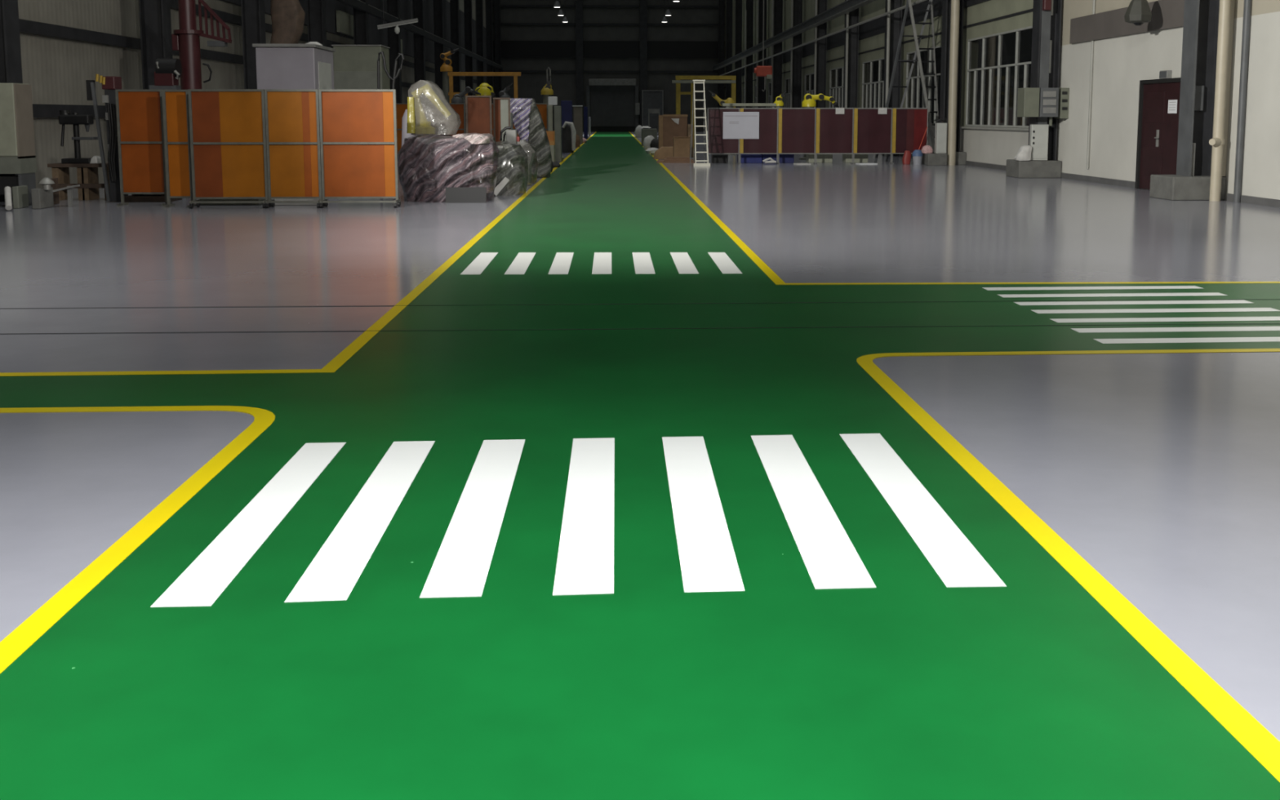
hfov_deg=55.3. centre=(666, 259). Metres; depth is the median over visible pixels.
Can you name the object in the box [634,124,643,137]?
bag
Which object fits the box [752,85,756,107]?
wall pier
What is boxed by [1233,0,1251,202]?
channel
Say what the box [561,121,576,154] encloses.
trolley
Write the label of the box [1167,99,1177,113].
notice
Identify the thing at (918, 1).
conduit
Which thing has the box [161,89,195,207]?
screen
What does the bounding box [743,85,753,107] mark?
window
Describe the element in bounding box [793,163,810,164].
sheet
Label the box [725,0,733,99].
column
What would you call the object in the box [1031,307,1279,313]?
crosswalk stripe
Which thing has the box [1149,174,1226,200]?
plinth
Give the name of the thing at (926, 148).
rag
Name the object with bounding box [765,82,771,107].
wall pier
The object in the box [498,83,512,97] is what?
robot
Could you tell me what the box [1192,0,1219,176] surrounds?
column web
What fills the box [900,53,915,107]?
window
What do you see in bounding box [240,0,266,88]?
column
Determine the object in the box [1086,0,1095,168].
conduit
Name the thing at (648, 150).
bag
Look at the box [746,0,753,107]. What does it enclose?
column
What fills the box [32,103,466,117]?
trim
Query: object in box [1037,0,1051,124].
cable tray
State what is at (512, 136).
machine
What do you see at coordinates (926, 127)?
stick
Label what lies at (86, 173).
workbench
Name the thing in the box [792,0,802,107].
column
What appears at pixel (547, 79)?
cable loop
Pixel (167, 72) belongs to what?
motor
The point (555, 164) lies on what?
bag
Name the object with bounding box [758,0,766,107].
column
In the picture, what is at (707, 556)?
crosswalk stripe
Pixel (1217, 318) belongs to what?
crosswalk stripe
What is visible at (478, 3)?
column
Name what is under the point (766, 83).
window
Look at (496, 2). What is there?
column
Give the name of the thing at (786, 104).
window
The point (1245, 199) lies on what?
baseboard
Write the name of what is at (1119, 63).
wall
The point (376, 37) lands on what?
wall
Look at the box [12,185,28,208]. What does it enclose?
block
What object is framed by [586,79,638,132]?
door
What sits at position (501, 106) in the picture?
screen
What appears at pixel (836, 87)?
window
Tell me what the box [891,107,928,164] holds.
screen
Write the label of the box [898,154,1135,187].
baseboard
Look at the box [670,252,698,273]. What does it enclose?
crosswalk stripe
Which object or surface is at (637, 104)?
control box
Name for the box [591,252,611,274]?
crosswalk stripe
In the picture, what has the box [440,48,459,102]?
robot
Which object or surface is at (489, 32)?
column
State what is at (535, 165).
heap
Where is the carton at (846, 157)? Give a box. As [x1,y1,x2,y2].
[842,154,867,162]
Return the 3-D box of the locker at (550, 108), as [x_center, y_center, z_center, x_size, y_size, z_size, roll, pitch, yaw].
[-3.827,-4.154,40.410,0.155,1.862,0.500,0,7,-3]
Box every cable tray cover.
[1048,40,1052,73]
[1050,0,1053,15]
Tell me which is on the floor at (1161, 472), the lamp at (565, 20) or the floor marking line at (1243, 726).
the floor marking line at (1243, 726)
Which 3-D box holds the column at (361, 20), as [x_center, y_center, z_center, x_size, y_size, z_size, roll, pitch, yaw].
[-13.147,-11.668,52.411,0.550,14.000,0.500,0,7,-3]
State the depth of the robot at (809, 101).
42.30 m
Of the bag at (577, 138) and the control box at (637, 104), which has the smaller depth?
the bag at (577, 138)
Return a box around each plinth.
[921,151,966,164]
[1005,159,1062,177]
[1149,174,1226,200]
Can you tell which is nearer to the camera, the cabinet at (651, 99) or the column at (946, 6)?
the column at (946, 6)
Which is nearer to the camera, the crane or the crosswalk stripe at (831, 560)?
the crosswalk stripe at (831, 560)
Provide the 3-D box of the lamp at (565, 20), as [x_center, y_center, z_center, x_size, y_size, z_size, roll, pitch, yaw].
[-7.989,-21.216,95.924,0.520,5.144,0.520,0,7,-3]
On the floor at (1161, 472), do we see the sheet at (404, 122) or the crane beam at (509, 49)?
the sheet at (404, 122)
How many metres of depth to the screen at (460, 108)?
42.42 m
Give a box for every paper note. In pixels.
[835,107,844,114]
[878,107,887,114]
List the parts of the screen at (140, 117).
post, rail, rail, rail, post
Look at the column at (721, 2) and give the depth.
117.23 m
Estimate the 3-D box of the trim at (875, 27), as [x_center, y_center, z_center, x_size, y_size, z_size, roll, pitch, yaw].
[7.616,-12.401,74.383,0.050,0.650,89.200,0,7,-3]
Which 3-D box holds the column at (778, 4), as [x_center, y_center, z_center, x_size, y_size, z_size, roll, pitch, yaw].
[7.048,-14.606,77.526,0.540,14.000,0.450,0,7,-3]
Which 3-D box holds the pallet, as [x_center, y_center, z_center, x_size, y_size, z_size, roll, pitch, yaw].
[-9.154,-1.125,21.801,0.785,0.170,0.650,0,7,-3]
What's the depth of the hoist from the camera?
59.42 m
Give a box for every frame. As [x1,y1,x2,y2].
[447,71,520,102]
[671,75,736,148]
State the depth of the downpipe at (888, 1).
45.38 m
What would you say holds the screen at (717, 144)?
on the floor at (1161, 472)
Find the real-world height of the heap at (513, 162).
1.013 m
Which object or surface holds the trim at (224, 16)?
attached to the wall at (57, 70)
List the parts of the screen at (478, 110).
post, rail, post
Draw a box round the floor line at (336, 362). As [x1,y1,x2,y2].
[0,132,595,376]
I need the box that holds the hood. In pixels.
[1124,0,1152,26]
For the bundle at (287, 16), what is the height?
1.024 m
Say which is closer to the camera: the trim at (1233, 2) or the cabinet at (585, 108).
the trim at (1233, 2)
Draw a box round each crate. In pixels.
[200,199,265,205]
[550,145,555,161]
[641,128,657,146]
[737,154,762,163]
[761,154,794,163]
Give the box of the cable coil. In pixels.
[936,117,946,122]
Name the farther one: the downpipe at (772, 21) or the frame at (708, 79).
the downpipe at (772, 21)
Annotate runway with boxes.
[336,0,502,69]
[712,0,865,69]
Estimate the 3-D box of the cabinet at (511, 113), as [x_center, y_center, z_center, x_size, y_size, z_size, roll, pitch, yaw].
[-3.867,-2.715,29.288,0.342,1.587,0.500,0,7,-3]
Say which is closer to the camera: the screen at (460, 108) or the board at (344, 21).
the screen at (460, 108)
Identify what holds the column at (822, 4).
on the floor at (1161, 472)
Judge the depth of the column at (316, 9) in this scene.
44.62 m
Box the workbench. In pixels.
[47,162,110,199]
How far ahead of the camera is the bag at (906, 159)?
38.23 m
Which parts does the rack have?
post, label plate, label plate, panel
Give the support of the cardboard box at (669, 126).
on the floor at (1161, 472)
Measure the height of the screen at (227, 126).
1.937 m
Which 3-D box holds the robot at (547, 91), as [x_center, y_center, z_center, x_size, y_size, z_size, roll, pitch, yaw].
[-4.395,-5.259,45.042,0.576,2.981,0.576,0,7,-3]
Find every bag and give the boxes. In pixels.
[551,160,553,172]
[552,161,560,167]
[575,134,580,146]
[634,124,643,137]
[643,135,654,149]
[644,147,657,153]
[649,138,657,148]
[650,149,657,155]
[902,151,911,164]
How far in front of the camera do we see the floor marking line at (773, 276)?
11.17 m
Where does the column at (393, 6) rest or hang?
on the floor at (1161, 472)
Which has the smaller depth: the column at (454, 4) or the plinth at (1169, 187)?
the plinth at (1169, 187)
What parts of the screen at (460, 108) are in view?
rail, post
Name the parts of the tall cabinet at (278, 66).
lid, door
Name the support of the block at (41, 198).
on the floor at (1161, 472)
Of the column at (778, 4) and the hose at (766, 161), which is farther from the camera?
the column at (778, 4)
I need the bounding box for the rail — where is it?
[358,0,499,65]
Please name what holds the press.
on the workbench
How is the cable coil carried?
on the base cabinet at (940, 131)
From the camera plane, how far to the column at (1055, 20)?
30.01 m
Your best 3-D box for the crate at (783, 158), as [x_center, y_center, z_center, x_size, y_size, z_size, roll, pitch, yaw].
[3.585,-3.296,39.839,1.005,0.290,0.900,0,7,-3]
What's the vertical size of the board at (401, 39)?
0.879 m
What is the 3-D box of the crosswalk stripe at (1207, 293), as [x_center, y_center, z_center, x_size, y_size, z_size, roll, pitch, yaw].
[3.759,0.303,10.310,1.929,0.003,0.170,0,7,-3]
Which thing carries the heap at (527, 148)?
on the floor at (1161, 472)
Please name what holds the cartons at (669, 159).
on the floor at (1161, 472)
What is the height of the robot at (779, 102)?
2.370 m
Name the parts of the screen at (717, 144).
post, rail, rail, post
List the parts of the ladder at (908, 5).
leg, leg, leg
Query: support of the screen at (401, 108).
on the floor at (1161, 472)
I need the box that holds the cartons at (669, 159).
[657,156,694,163]
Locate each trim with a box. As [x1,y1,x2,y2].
[18,18,475,95]
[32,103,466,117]
[169,0,486,83]
[492,4,724,7]
[492,22,724,25]
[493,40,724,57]
[493,70,724,72]
[724,0,990,75]
[724,8,1032,88]
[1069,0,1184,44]
[1222,0,1235,176]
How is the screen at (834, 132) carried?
on the floor at (1161, 472)
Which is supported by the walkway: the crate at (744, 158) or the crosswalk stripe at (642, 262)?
the crosswalk stripe at (642, 262)
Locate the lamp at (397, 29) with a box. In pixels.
[377,0,417,33]
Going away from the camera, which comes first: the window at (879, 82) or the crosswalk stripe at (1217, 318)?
the crosswalk stripe at (1217, 318)
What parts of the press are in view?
feed lever, motor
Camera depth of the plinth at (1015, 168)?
29.90 m
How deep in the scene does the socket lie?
24.01 m
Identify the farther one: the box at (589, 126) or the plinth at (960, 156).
the box at (589, 126)
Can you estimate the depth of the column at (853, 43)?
53.88 m
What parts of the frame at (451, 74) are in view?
post, post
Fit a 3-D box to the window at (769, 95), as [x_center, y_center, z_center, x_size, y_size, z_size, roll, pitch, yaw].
[7.260,-10.618,82.311,0.210,2.728,6.750,0,7,-3]
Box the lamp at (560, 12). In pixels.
[557,0,564,15]
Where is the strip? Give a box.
[1191,142,1195,176]
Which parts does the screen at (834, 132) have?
post, rail, rail, post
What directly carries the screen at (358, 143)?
on the floor at (1161, 472)
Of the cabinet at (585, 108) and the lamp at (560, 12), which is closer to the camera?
the cabinet at (585, 108)
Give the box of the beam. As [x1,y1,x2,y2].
[721,103,776,106]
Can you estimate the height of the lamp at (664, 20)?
5.117 m
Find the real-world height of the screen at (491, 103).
1.949 m
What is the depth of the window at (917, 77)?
43.89 m
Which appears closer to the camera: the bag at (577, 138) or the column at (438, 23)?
the bag at (577, 138)
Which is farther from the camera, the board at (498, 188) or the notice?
the notice
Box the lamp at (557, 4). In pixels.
[553,0,560,7]
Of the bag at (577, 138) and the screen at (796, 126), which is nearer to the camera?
the screen at (796, 126)
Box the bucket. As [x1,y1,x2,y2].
[911,149,923,164]
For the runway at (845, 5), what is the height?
0.350 m
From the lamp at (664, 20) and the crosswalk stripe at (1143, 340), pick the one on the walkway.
the crosswalk stripe at (1143, 340)
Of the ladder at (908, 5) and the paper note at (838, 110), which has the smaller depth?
the paper note at (838, 110)
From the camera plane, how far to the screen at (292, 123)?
20.11 m
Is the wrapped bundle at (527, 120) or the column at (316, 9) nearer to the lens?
the wrapped bundle at (527, 120)
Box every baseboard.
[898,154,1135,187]
[1226,193,1279,208]
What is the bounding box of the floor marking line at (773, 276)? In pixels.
[629,132,1279,284]
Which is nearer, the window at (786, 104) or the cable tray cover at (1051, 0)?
the cable tray cover at (1051, 0)
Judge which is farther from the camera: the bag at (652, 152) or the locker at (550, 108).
the bag at (652, 152)
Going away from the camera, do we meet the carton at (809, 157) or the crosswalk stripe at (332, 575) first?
the crosswalk stripe at (332, 575)
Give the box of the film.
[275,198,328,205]
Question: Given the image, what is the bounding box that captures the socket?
[1133,22,1143,26]
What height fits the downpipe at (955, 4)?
13.900 m
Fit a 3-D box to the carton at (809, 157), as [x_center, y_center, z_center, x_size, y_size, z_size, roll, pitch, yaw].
[4.985,-3.305,39.952,0.771,0.283,0.600,0,7,-3]
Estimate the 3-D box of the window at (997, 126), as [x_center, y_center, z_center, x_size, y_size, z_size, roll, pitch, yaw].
[9.418,-5.065,34.833,0.210,2.728,6.250,0,7,-3]
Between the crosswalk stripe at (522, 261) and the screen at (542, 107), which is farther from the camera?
the screen at (542, 107)
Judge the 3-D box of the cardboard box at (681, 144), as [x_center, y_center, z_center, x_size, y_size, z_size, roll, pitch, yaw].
[0.504,-3.869,42.139,0.725,0.894,0.726,0,7,-3]
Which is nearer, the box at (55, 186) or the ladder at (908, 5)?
the box at (55, 186)
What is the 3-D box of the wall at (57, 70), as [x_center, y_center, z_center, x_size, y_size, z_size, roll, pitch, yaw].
[-14.198,-11.988,55.148,0.300,14.000,125.500,0,7,-3]
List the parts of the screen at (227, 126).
post, rail, rail, rail, post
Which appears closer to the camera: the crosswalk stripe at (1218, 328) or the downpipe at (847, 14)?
the crosswalk stripe at (1218, 328)
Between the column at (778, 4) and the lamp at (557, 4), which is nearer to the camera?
the column at (778, 4)
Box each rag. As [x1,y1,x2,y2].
[89,155,101,163]
[921,145,933,153]
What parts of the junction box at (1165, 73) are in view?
lid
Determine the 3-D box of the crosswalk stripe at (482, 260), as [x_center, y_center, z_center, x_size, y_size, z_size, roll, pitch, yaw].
[-1.916,0.036,12.592,0.190,0.003,1.889,0,7,-3]
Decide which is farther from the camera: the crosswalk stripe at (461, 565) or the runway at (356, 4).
the runway at (356, 4)
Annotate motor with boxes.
[149,58,182,89]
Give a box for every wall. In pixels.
[17,0,486,188]
[220,0,486,79]
[492,0,724,131]
[724,0,1033,91]
[927,126,1028,165]
[1056,0,1279,200]
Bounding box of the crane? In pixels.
[171,0,231,89]
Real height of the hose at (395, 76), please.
2.718 m
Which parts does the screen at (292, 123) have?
post, rail, rail, rail, post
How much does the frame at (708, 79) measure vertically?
3.398 m
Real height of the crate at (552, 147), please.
0.614 m
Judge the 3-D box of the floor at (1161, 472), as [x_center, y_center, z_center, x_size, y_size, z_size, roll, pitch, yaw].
[-2.801,-5.013,56.633,23.130,0.200,125.800,0,7,-3]
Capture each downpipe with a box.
[744,9,746,107]
[755,0,759,107]
[770,0,773,107]
[790,0,793,107]
[813,0,817,123]
[844,0,848,107]
[884,0,890,156]
[946,0,959,165]
[1208,0,1231,201]
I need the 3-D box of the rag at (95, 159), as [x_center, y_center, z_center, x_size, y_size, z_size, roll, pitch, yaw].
[-10.280,-1.798,22.049,0.225,0.131,0.195,0,7,-3]
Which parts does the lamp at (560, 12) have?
lamp shade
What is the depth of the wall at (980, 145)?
35.57 m
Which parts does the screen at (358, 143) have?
post, rail, rail, rail, post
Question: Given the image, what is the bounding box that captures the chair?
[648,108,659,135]
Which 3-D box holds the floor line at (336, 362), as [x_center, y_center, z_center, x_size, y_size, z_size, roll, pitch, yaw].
[-9.282,-5.803,62.514,10.079,0.003,112.162,0,7,-3]
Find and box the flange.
[713,0,875,70]
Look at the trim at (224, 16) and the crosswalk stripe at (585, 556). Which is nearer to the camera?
the crosswalk stripe at (585, 556)
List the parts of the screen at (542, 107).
post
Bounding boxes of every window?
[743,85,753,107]
[755,83,766,107]
[768,81,771,107]
[784,77,790,107]
[804,72,813,95]
[829,66,844,107]
[862,57,884,107]
[905,45,941,127]
[960,26,1032,130]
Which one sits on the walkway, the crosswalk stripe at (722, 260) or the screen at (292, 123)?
the crosswalk stripe at (722, 260)
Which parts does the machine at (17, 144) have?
black drawer, panel, leg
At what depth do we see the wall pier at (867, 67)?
53.83 m
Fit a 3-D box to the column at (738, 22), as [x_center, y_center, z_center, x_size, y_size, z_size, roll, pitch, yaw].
[5.959,-17.408,101.488,0.540,14.000,0.450,0,7,-3]
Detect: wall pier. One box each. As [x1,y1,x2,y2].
[742,88,743,107]
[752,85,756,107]
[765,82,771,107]
[782,79,788,107]
[800,75,808,107]
[825,69,835,107]
[857,62,870,107]
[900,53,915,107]
[960,40,978,126]
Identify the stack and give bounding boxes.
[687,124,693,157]
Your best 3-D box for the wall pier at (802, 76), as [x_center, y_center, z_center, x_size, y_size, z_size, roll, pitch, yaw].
[7.989,-9.249,70.334,0.300,2.670,1.500,0,7,-3]
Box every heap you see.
[493,141,528,195]
[517,139,535,186]
[529,143,538,183]
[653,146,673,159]
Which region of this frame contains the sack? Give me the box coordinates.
[1013,145,1031,160]
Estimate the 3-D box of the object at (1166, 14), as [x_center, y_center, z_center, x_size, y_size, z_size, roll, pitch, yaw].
[9.815,-5.037,25.759,0.090,0.580,6.800,0,7,-3]
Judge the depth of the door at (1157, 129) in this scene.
24.62 m
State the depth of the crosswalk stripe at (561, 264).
12.46 m
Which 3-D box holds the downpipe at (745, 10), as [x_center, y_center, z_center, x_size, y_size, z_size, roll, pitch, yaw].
[6.015,-14.180,93.251,0.119,9.500,0.119,0,7,-3]
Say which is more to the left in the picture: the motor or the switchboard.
the motor
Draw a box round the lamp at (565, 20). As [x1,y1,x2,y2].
[561,10,568,22]
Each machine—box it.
[0,83,36,205]
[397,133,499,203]
[499,125,519,144]
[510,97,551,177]
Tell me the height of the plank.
0.356 m
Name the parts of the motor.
motor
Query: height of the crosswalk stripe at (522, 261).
0.003 m
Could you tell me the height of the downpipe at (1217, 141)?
13.900 m
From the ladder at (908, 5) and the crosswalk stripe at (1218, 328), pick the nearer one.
the crosswalk stripe at (1218, 328)
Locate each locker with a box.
[547,105,553,130]
[554,106,561,162]
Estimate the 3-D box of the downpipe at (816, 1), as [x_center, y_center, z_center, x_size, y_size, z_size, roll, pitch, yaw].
[7.476,-10.443,61.302,0.119,9.500,0.119,0,7,-3]
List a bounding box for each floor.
[0,131,1279,741]
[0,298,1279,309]
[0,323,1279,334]
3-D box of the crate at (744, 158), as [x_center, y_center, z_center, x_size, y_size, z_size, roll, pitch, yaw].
[2.699,-3.280,39.801,0.716,0.268,0.900,0,7,-3]
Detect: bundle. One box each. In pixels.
[270,0,305,44]
[305,41,322,45]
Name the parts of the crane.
web plate, web plate, web plate, web plate, web plate, web plate, web plate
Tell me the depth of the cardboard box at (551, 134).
38.16 m
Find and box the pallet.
[124,194,182,202]
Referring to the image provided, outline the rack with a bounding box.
[85,74,128,201]
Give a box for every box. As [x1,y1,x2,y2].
[50,177,59,204]
[546,130,555,145]
[547,96,557,105]
[588,116,591,136]
[635,102,639,115]
[657,114,687,149]
[671,133,691,158]
[1042,0,1051,10]
[1159,70,1172,79]
[1194,85,1204,111]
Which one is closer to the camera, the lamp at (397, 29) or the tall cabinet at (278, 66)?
the tall cabinet at (278, 66)
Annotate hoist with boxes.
[754,0,772,91]
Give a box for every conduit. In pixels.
[719,0,927,75]
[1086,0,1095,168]
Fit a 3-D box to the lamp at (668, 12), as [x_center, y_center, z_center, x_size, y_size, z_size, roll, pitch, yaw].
[0.109,-20.435,89.328,0.520,5.163,0.520,0,7,-3]
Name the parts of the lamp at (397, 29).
bulb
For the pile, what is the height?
0.104 m
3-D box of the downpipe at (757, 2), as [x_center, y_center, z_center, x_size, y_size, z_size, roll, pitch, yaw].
[6.332,-13.245,85.262,0.119,9.500,0.119,0,7,-3]
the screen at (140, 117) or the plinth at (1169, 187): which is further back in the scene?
the plinth at (1169, 187)
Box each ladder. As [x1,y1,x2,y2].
[689,80,710,166]
[874,0,938,163]
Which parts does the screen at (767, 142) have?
rail, rail, post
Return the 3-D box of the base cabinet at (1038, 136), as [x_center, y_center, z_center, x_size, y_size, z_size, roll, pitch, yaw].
[9.130,-2.865,29.970,0.423,0.877,0.165,0,7,-3]
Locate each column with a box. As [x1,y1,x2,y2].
[0,0,22,201]
[138,0,173,89]
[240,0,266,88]
[306,0,326,46]
[352,0,368,44]
[386,0,402,102]
[412,0,426,82]
[433,0,444,89]
[449,0,460,96]
[463,0,473,95]
[475,0,484,87]
[485,0,493,102]
[493,0,501,97]
[575,0,583,132]
[640,0,647,125]
[717,0,724,107]
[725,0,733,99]
[734,0,742,109]
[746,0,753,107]
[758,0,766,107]
[773,0,782,107]
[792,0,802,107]
[813,0,826,137]
[843,0,858,145]
[882,0,902,155]
[939,0,964,151]
[1028,0,1062,159]
[1176,0,1199,176]
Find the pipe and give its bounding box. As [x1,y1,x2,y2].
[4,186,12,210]
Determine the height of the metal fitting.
0.200 m
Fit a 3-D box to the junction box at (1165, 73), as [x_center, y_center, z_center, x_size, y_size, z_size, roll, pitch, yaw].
[9.880,-3.658,24.218,0.112,0.160,0.344,0,7,-3]
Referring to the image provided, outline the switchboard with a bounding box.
[1017,88,1069,125]
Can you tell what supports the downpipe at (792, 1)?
on the floor at (1161, 472)
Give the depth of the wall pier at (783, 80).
77.96 m
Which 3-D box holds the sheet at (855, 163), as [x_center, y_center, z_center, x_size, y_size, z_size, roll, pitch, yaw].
[6.282,-3.007,38.488,0.593,0.030,0.414,-1,7,-12]
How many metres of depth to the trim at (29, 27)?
26.95 m
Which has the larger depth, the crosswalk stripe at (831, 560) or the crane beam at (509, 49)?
the crane beam at (509, 49)
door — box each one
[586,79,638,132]
[1134,77,1180,189]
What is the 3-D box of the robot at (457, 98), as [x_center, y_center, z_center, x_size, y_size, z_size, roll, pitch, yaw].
[-7.334,-5.009,44.635,1.153,2.578,0.576,0,7,-3]
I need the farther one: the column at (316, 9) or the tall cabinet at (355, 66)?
the column at (316, 9)
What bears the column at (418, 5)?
on the floor at (1161, 472)
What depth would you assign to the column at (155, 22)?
28.82 m
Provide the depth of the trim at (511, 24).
117.37 m
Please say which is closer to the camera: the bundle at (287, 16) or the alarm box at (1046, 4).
the bundle at (287, 16)
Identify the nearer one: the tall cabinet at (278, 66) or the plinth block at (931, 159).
the tall cabinet at (278, 66)
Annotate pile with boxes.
[640,125,650,128]
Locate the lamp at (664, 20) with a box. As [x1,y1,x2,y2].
[661,16,667,22]
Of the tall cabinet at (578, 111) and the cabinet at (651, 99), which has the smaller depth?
the tall cabinet at (578, 111)
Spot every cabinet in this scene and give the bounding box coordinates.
[252,44,335,88]
[331,44,390,89]
[510,112,512,129]
[560,100,572,128]
[573,106,582,143]
[583,106,587,138]
[641,89,663,132]
[934,123,946,153]
[1029,124,1048,160]
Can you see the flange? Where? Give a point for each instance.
(866, 2)
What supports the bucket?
on the floor at (1161, 472)
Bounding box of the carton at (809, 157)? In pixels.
[805,154,832,162]
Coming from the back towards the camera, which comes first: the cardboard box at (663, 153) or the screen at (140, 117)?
the cardboard box at (663, 153)
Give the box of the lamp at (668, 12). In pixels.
[664,0,671,15]
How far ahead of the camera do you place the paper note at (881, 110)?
38.70 m
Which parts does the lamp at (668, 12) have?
lamp shade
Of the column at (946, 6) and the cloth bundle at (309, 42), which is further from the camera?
the column at (946, 6)
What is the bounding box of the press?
[58,110,97,163]
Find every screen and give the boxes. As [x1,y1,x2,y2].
[115,88,172,206]
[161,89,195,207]
[187,88,271,208]
[264,88,324,208]
[318,88,400,208]
[395,102,407,157]
[448,102,466,135]
[465,95,492,134]
[491,102,493,136]
[493,97,511,142]
[512,102,548,136]
[706,107,739,164]
[739,107,778,164]
[777,107,816,164]
[815,107,853,164]
[853,107,893,164]
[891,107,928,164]
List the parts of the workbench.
leg, leg, leg, leg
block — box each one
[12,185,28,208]
[31,186,53,208]
[924,153,946,165]
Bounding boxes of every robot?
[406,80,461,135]
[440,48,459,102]
[451,86,480,102]
[475,82,496,97]
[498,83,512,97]
[541,75,553,102]
[708,90,736,155]
[773,91,786,124]
[799,93,839,159]
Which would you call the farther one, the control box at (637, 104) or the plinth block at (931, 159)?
the control box at (637, 104)
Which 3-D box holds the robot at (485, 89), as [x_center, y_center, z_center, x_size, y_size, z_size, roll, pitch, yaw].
[-6.814,-5.248,45.946,0.830,2.750,0.814,-6,9,-44]
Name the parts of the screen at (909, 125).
post, rail, rail, post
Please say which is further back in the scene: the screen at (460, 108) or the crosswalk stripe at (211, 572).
the screen at (460, 108)
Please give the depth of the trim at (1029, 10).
37.83 m
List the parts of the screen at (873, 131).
post, rail, rail, post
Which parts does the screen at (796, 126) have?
rail, rail, post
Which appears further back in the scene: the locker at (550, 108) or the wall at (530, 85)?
the wall at (530, 85)
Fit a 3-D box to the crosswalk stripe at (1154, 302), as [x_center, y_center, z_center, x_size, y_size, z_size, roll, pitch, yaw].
[3.778,0.352,9.887,1.929,0.003,0.170,0,7,-3]
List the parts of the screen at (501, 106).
post, rail, post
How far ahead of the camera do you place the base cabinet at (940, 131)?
37.50 m
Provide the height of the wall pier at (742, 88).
2.670 m
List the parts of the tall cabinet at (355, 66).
panel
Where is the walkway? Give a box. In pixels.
[0,132,1279,799]
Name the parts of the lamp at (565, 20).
lamp shade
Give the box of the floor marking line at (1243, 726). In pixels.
[856,348,1279,782]
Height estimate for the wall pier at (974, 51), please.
2.670 m
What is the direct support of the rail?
on the runway at (356, 4)
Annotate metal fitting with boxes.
[38,177,54,190]
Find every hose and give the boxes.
[377,51,404,89]
[762,157,776,163]
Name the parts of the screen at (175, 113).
post, rail, rail, rail, post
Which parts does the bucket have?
lid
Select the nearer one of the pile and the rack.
the rack
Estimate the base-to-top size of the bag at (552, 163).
0.407 m
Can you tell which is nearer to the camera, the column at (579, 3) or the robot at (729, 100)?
the robot at (729, 100)
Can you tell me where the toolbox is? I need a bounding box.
[711,154,727,163]
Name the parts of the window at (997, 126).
sill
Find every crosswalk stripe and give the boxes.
[150,442,346,607]
[284,440,435,602]
[419,439,525,598]
[460,252,497,274]
[504,252,536,274]
[547,252,573,274]
[552,437,614,595]
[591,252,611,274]
[631,252,655,274]
[662,436,744,592]
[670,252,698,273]
[707,252,742,273]
[751,435,875,589]
[839,433,1006,586]
[982,285,1204,290]
[997,292,1226,297]
[1013,299,1254,305]
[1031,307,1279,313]
[1050,316,1279,322]
[1070,326,1279,333]
[1093,337,1279,343]
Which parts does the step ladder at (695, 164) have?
leg, rail, leg, rail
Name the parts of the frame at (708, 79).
post, post, post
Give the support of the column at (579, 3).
on the floor at (1161, 472)
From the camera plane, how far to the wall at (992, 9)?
51.28 m
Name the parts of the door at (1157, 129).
panel, panel, handle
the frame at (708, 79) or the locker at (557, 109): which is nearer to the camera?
the locker at (557, 109)
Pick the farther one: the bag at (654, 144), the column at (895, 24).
the bag at (654, 144)
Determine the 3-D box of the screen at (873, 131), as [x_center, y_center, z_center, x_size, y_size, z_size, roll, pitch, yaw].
[6.550,-3.922,38.843,1.220,1.766,0.440,0,7,-3]
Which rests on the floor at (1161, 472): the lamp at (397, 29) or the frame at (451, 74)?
the frame at (451, 74)
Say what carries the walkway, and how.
on the floor at (1161, 472)
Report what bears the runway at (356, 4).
attached to the column at (155, 22)
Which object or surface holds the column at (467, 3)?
on the floor at (1161, 472)
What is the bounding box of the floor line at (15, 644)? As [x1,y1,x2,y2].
[0,405,275,674]
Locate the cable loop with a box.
[546,66,551,81]
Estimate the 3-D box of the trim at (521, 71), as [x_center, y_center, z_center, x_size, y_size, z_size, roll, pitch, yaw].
[-5.622,-18.123,118.012,22.530,0.180,0.100,0,7,-3]
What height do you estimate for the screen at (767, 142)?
1.766 m
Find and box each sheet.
[401,109,413,146]
[723,111,759,138]
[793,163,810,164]
[855,163,877,164]
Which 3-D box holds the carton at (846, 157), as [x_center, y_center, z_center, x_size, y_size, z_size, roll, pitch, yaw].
[6.170,-3.311,40.005,0.724,0.281,0.600,0,7,-3]
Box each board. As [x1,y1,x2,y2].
[336,10,353,36]
[400,39,402,56]
[493,177,509,195]
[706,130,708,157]
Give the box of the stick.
[918,127,927,149]
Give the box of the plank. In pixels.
[52,184,79,206]
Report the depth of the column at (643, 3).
117.63 m
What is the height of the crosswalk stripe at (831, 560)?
0.003 m
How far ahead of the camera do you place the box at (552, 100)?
40.09 m
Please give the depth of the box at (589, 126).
91.32 m

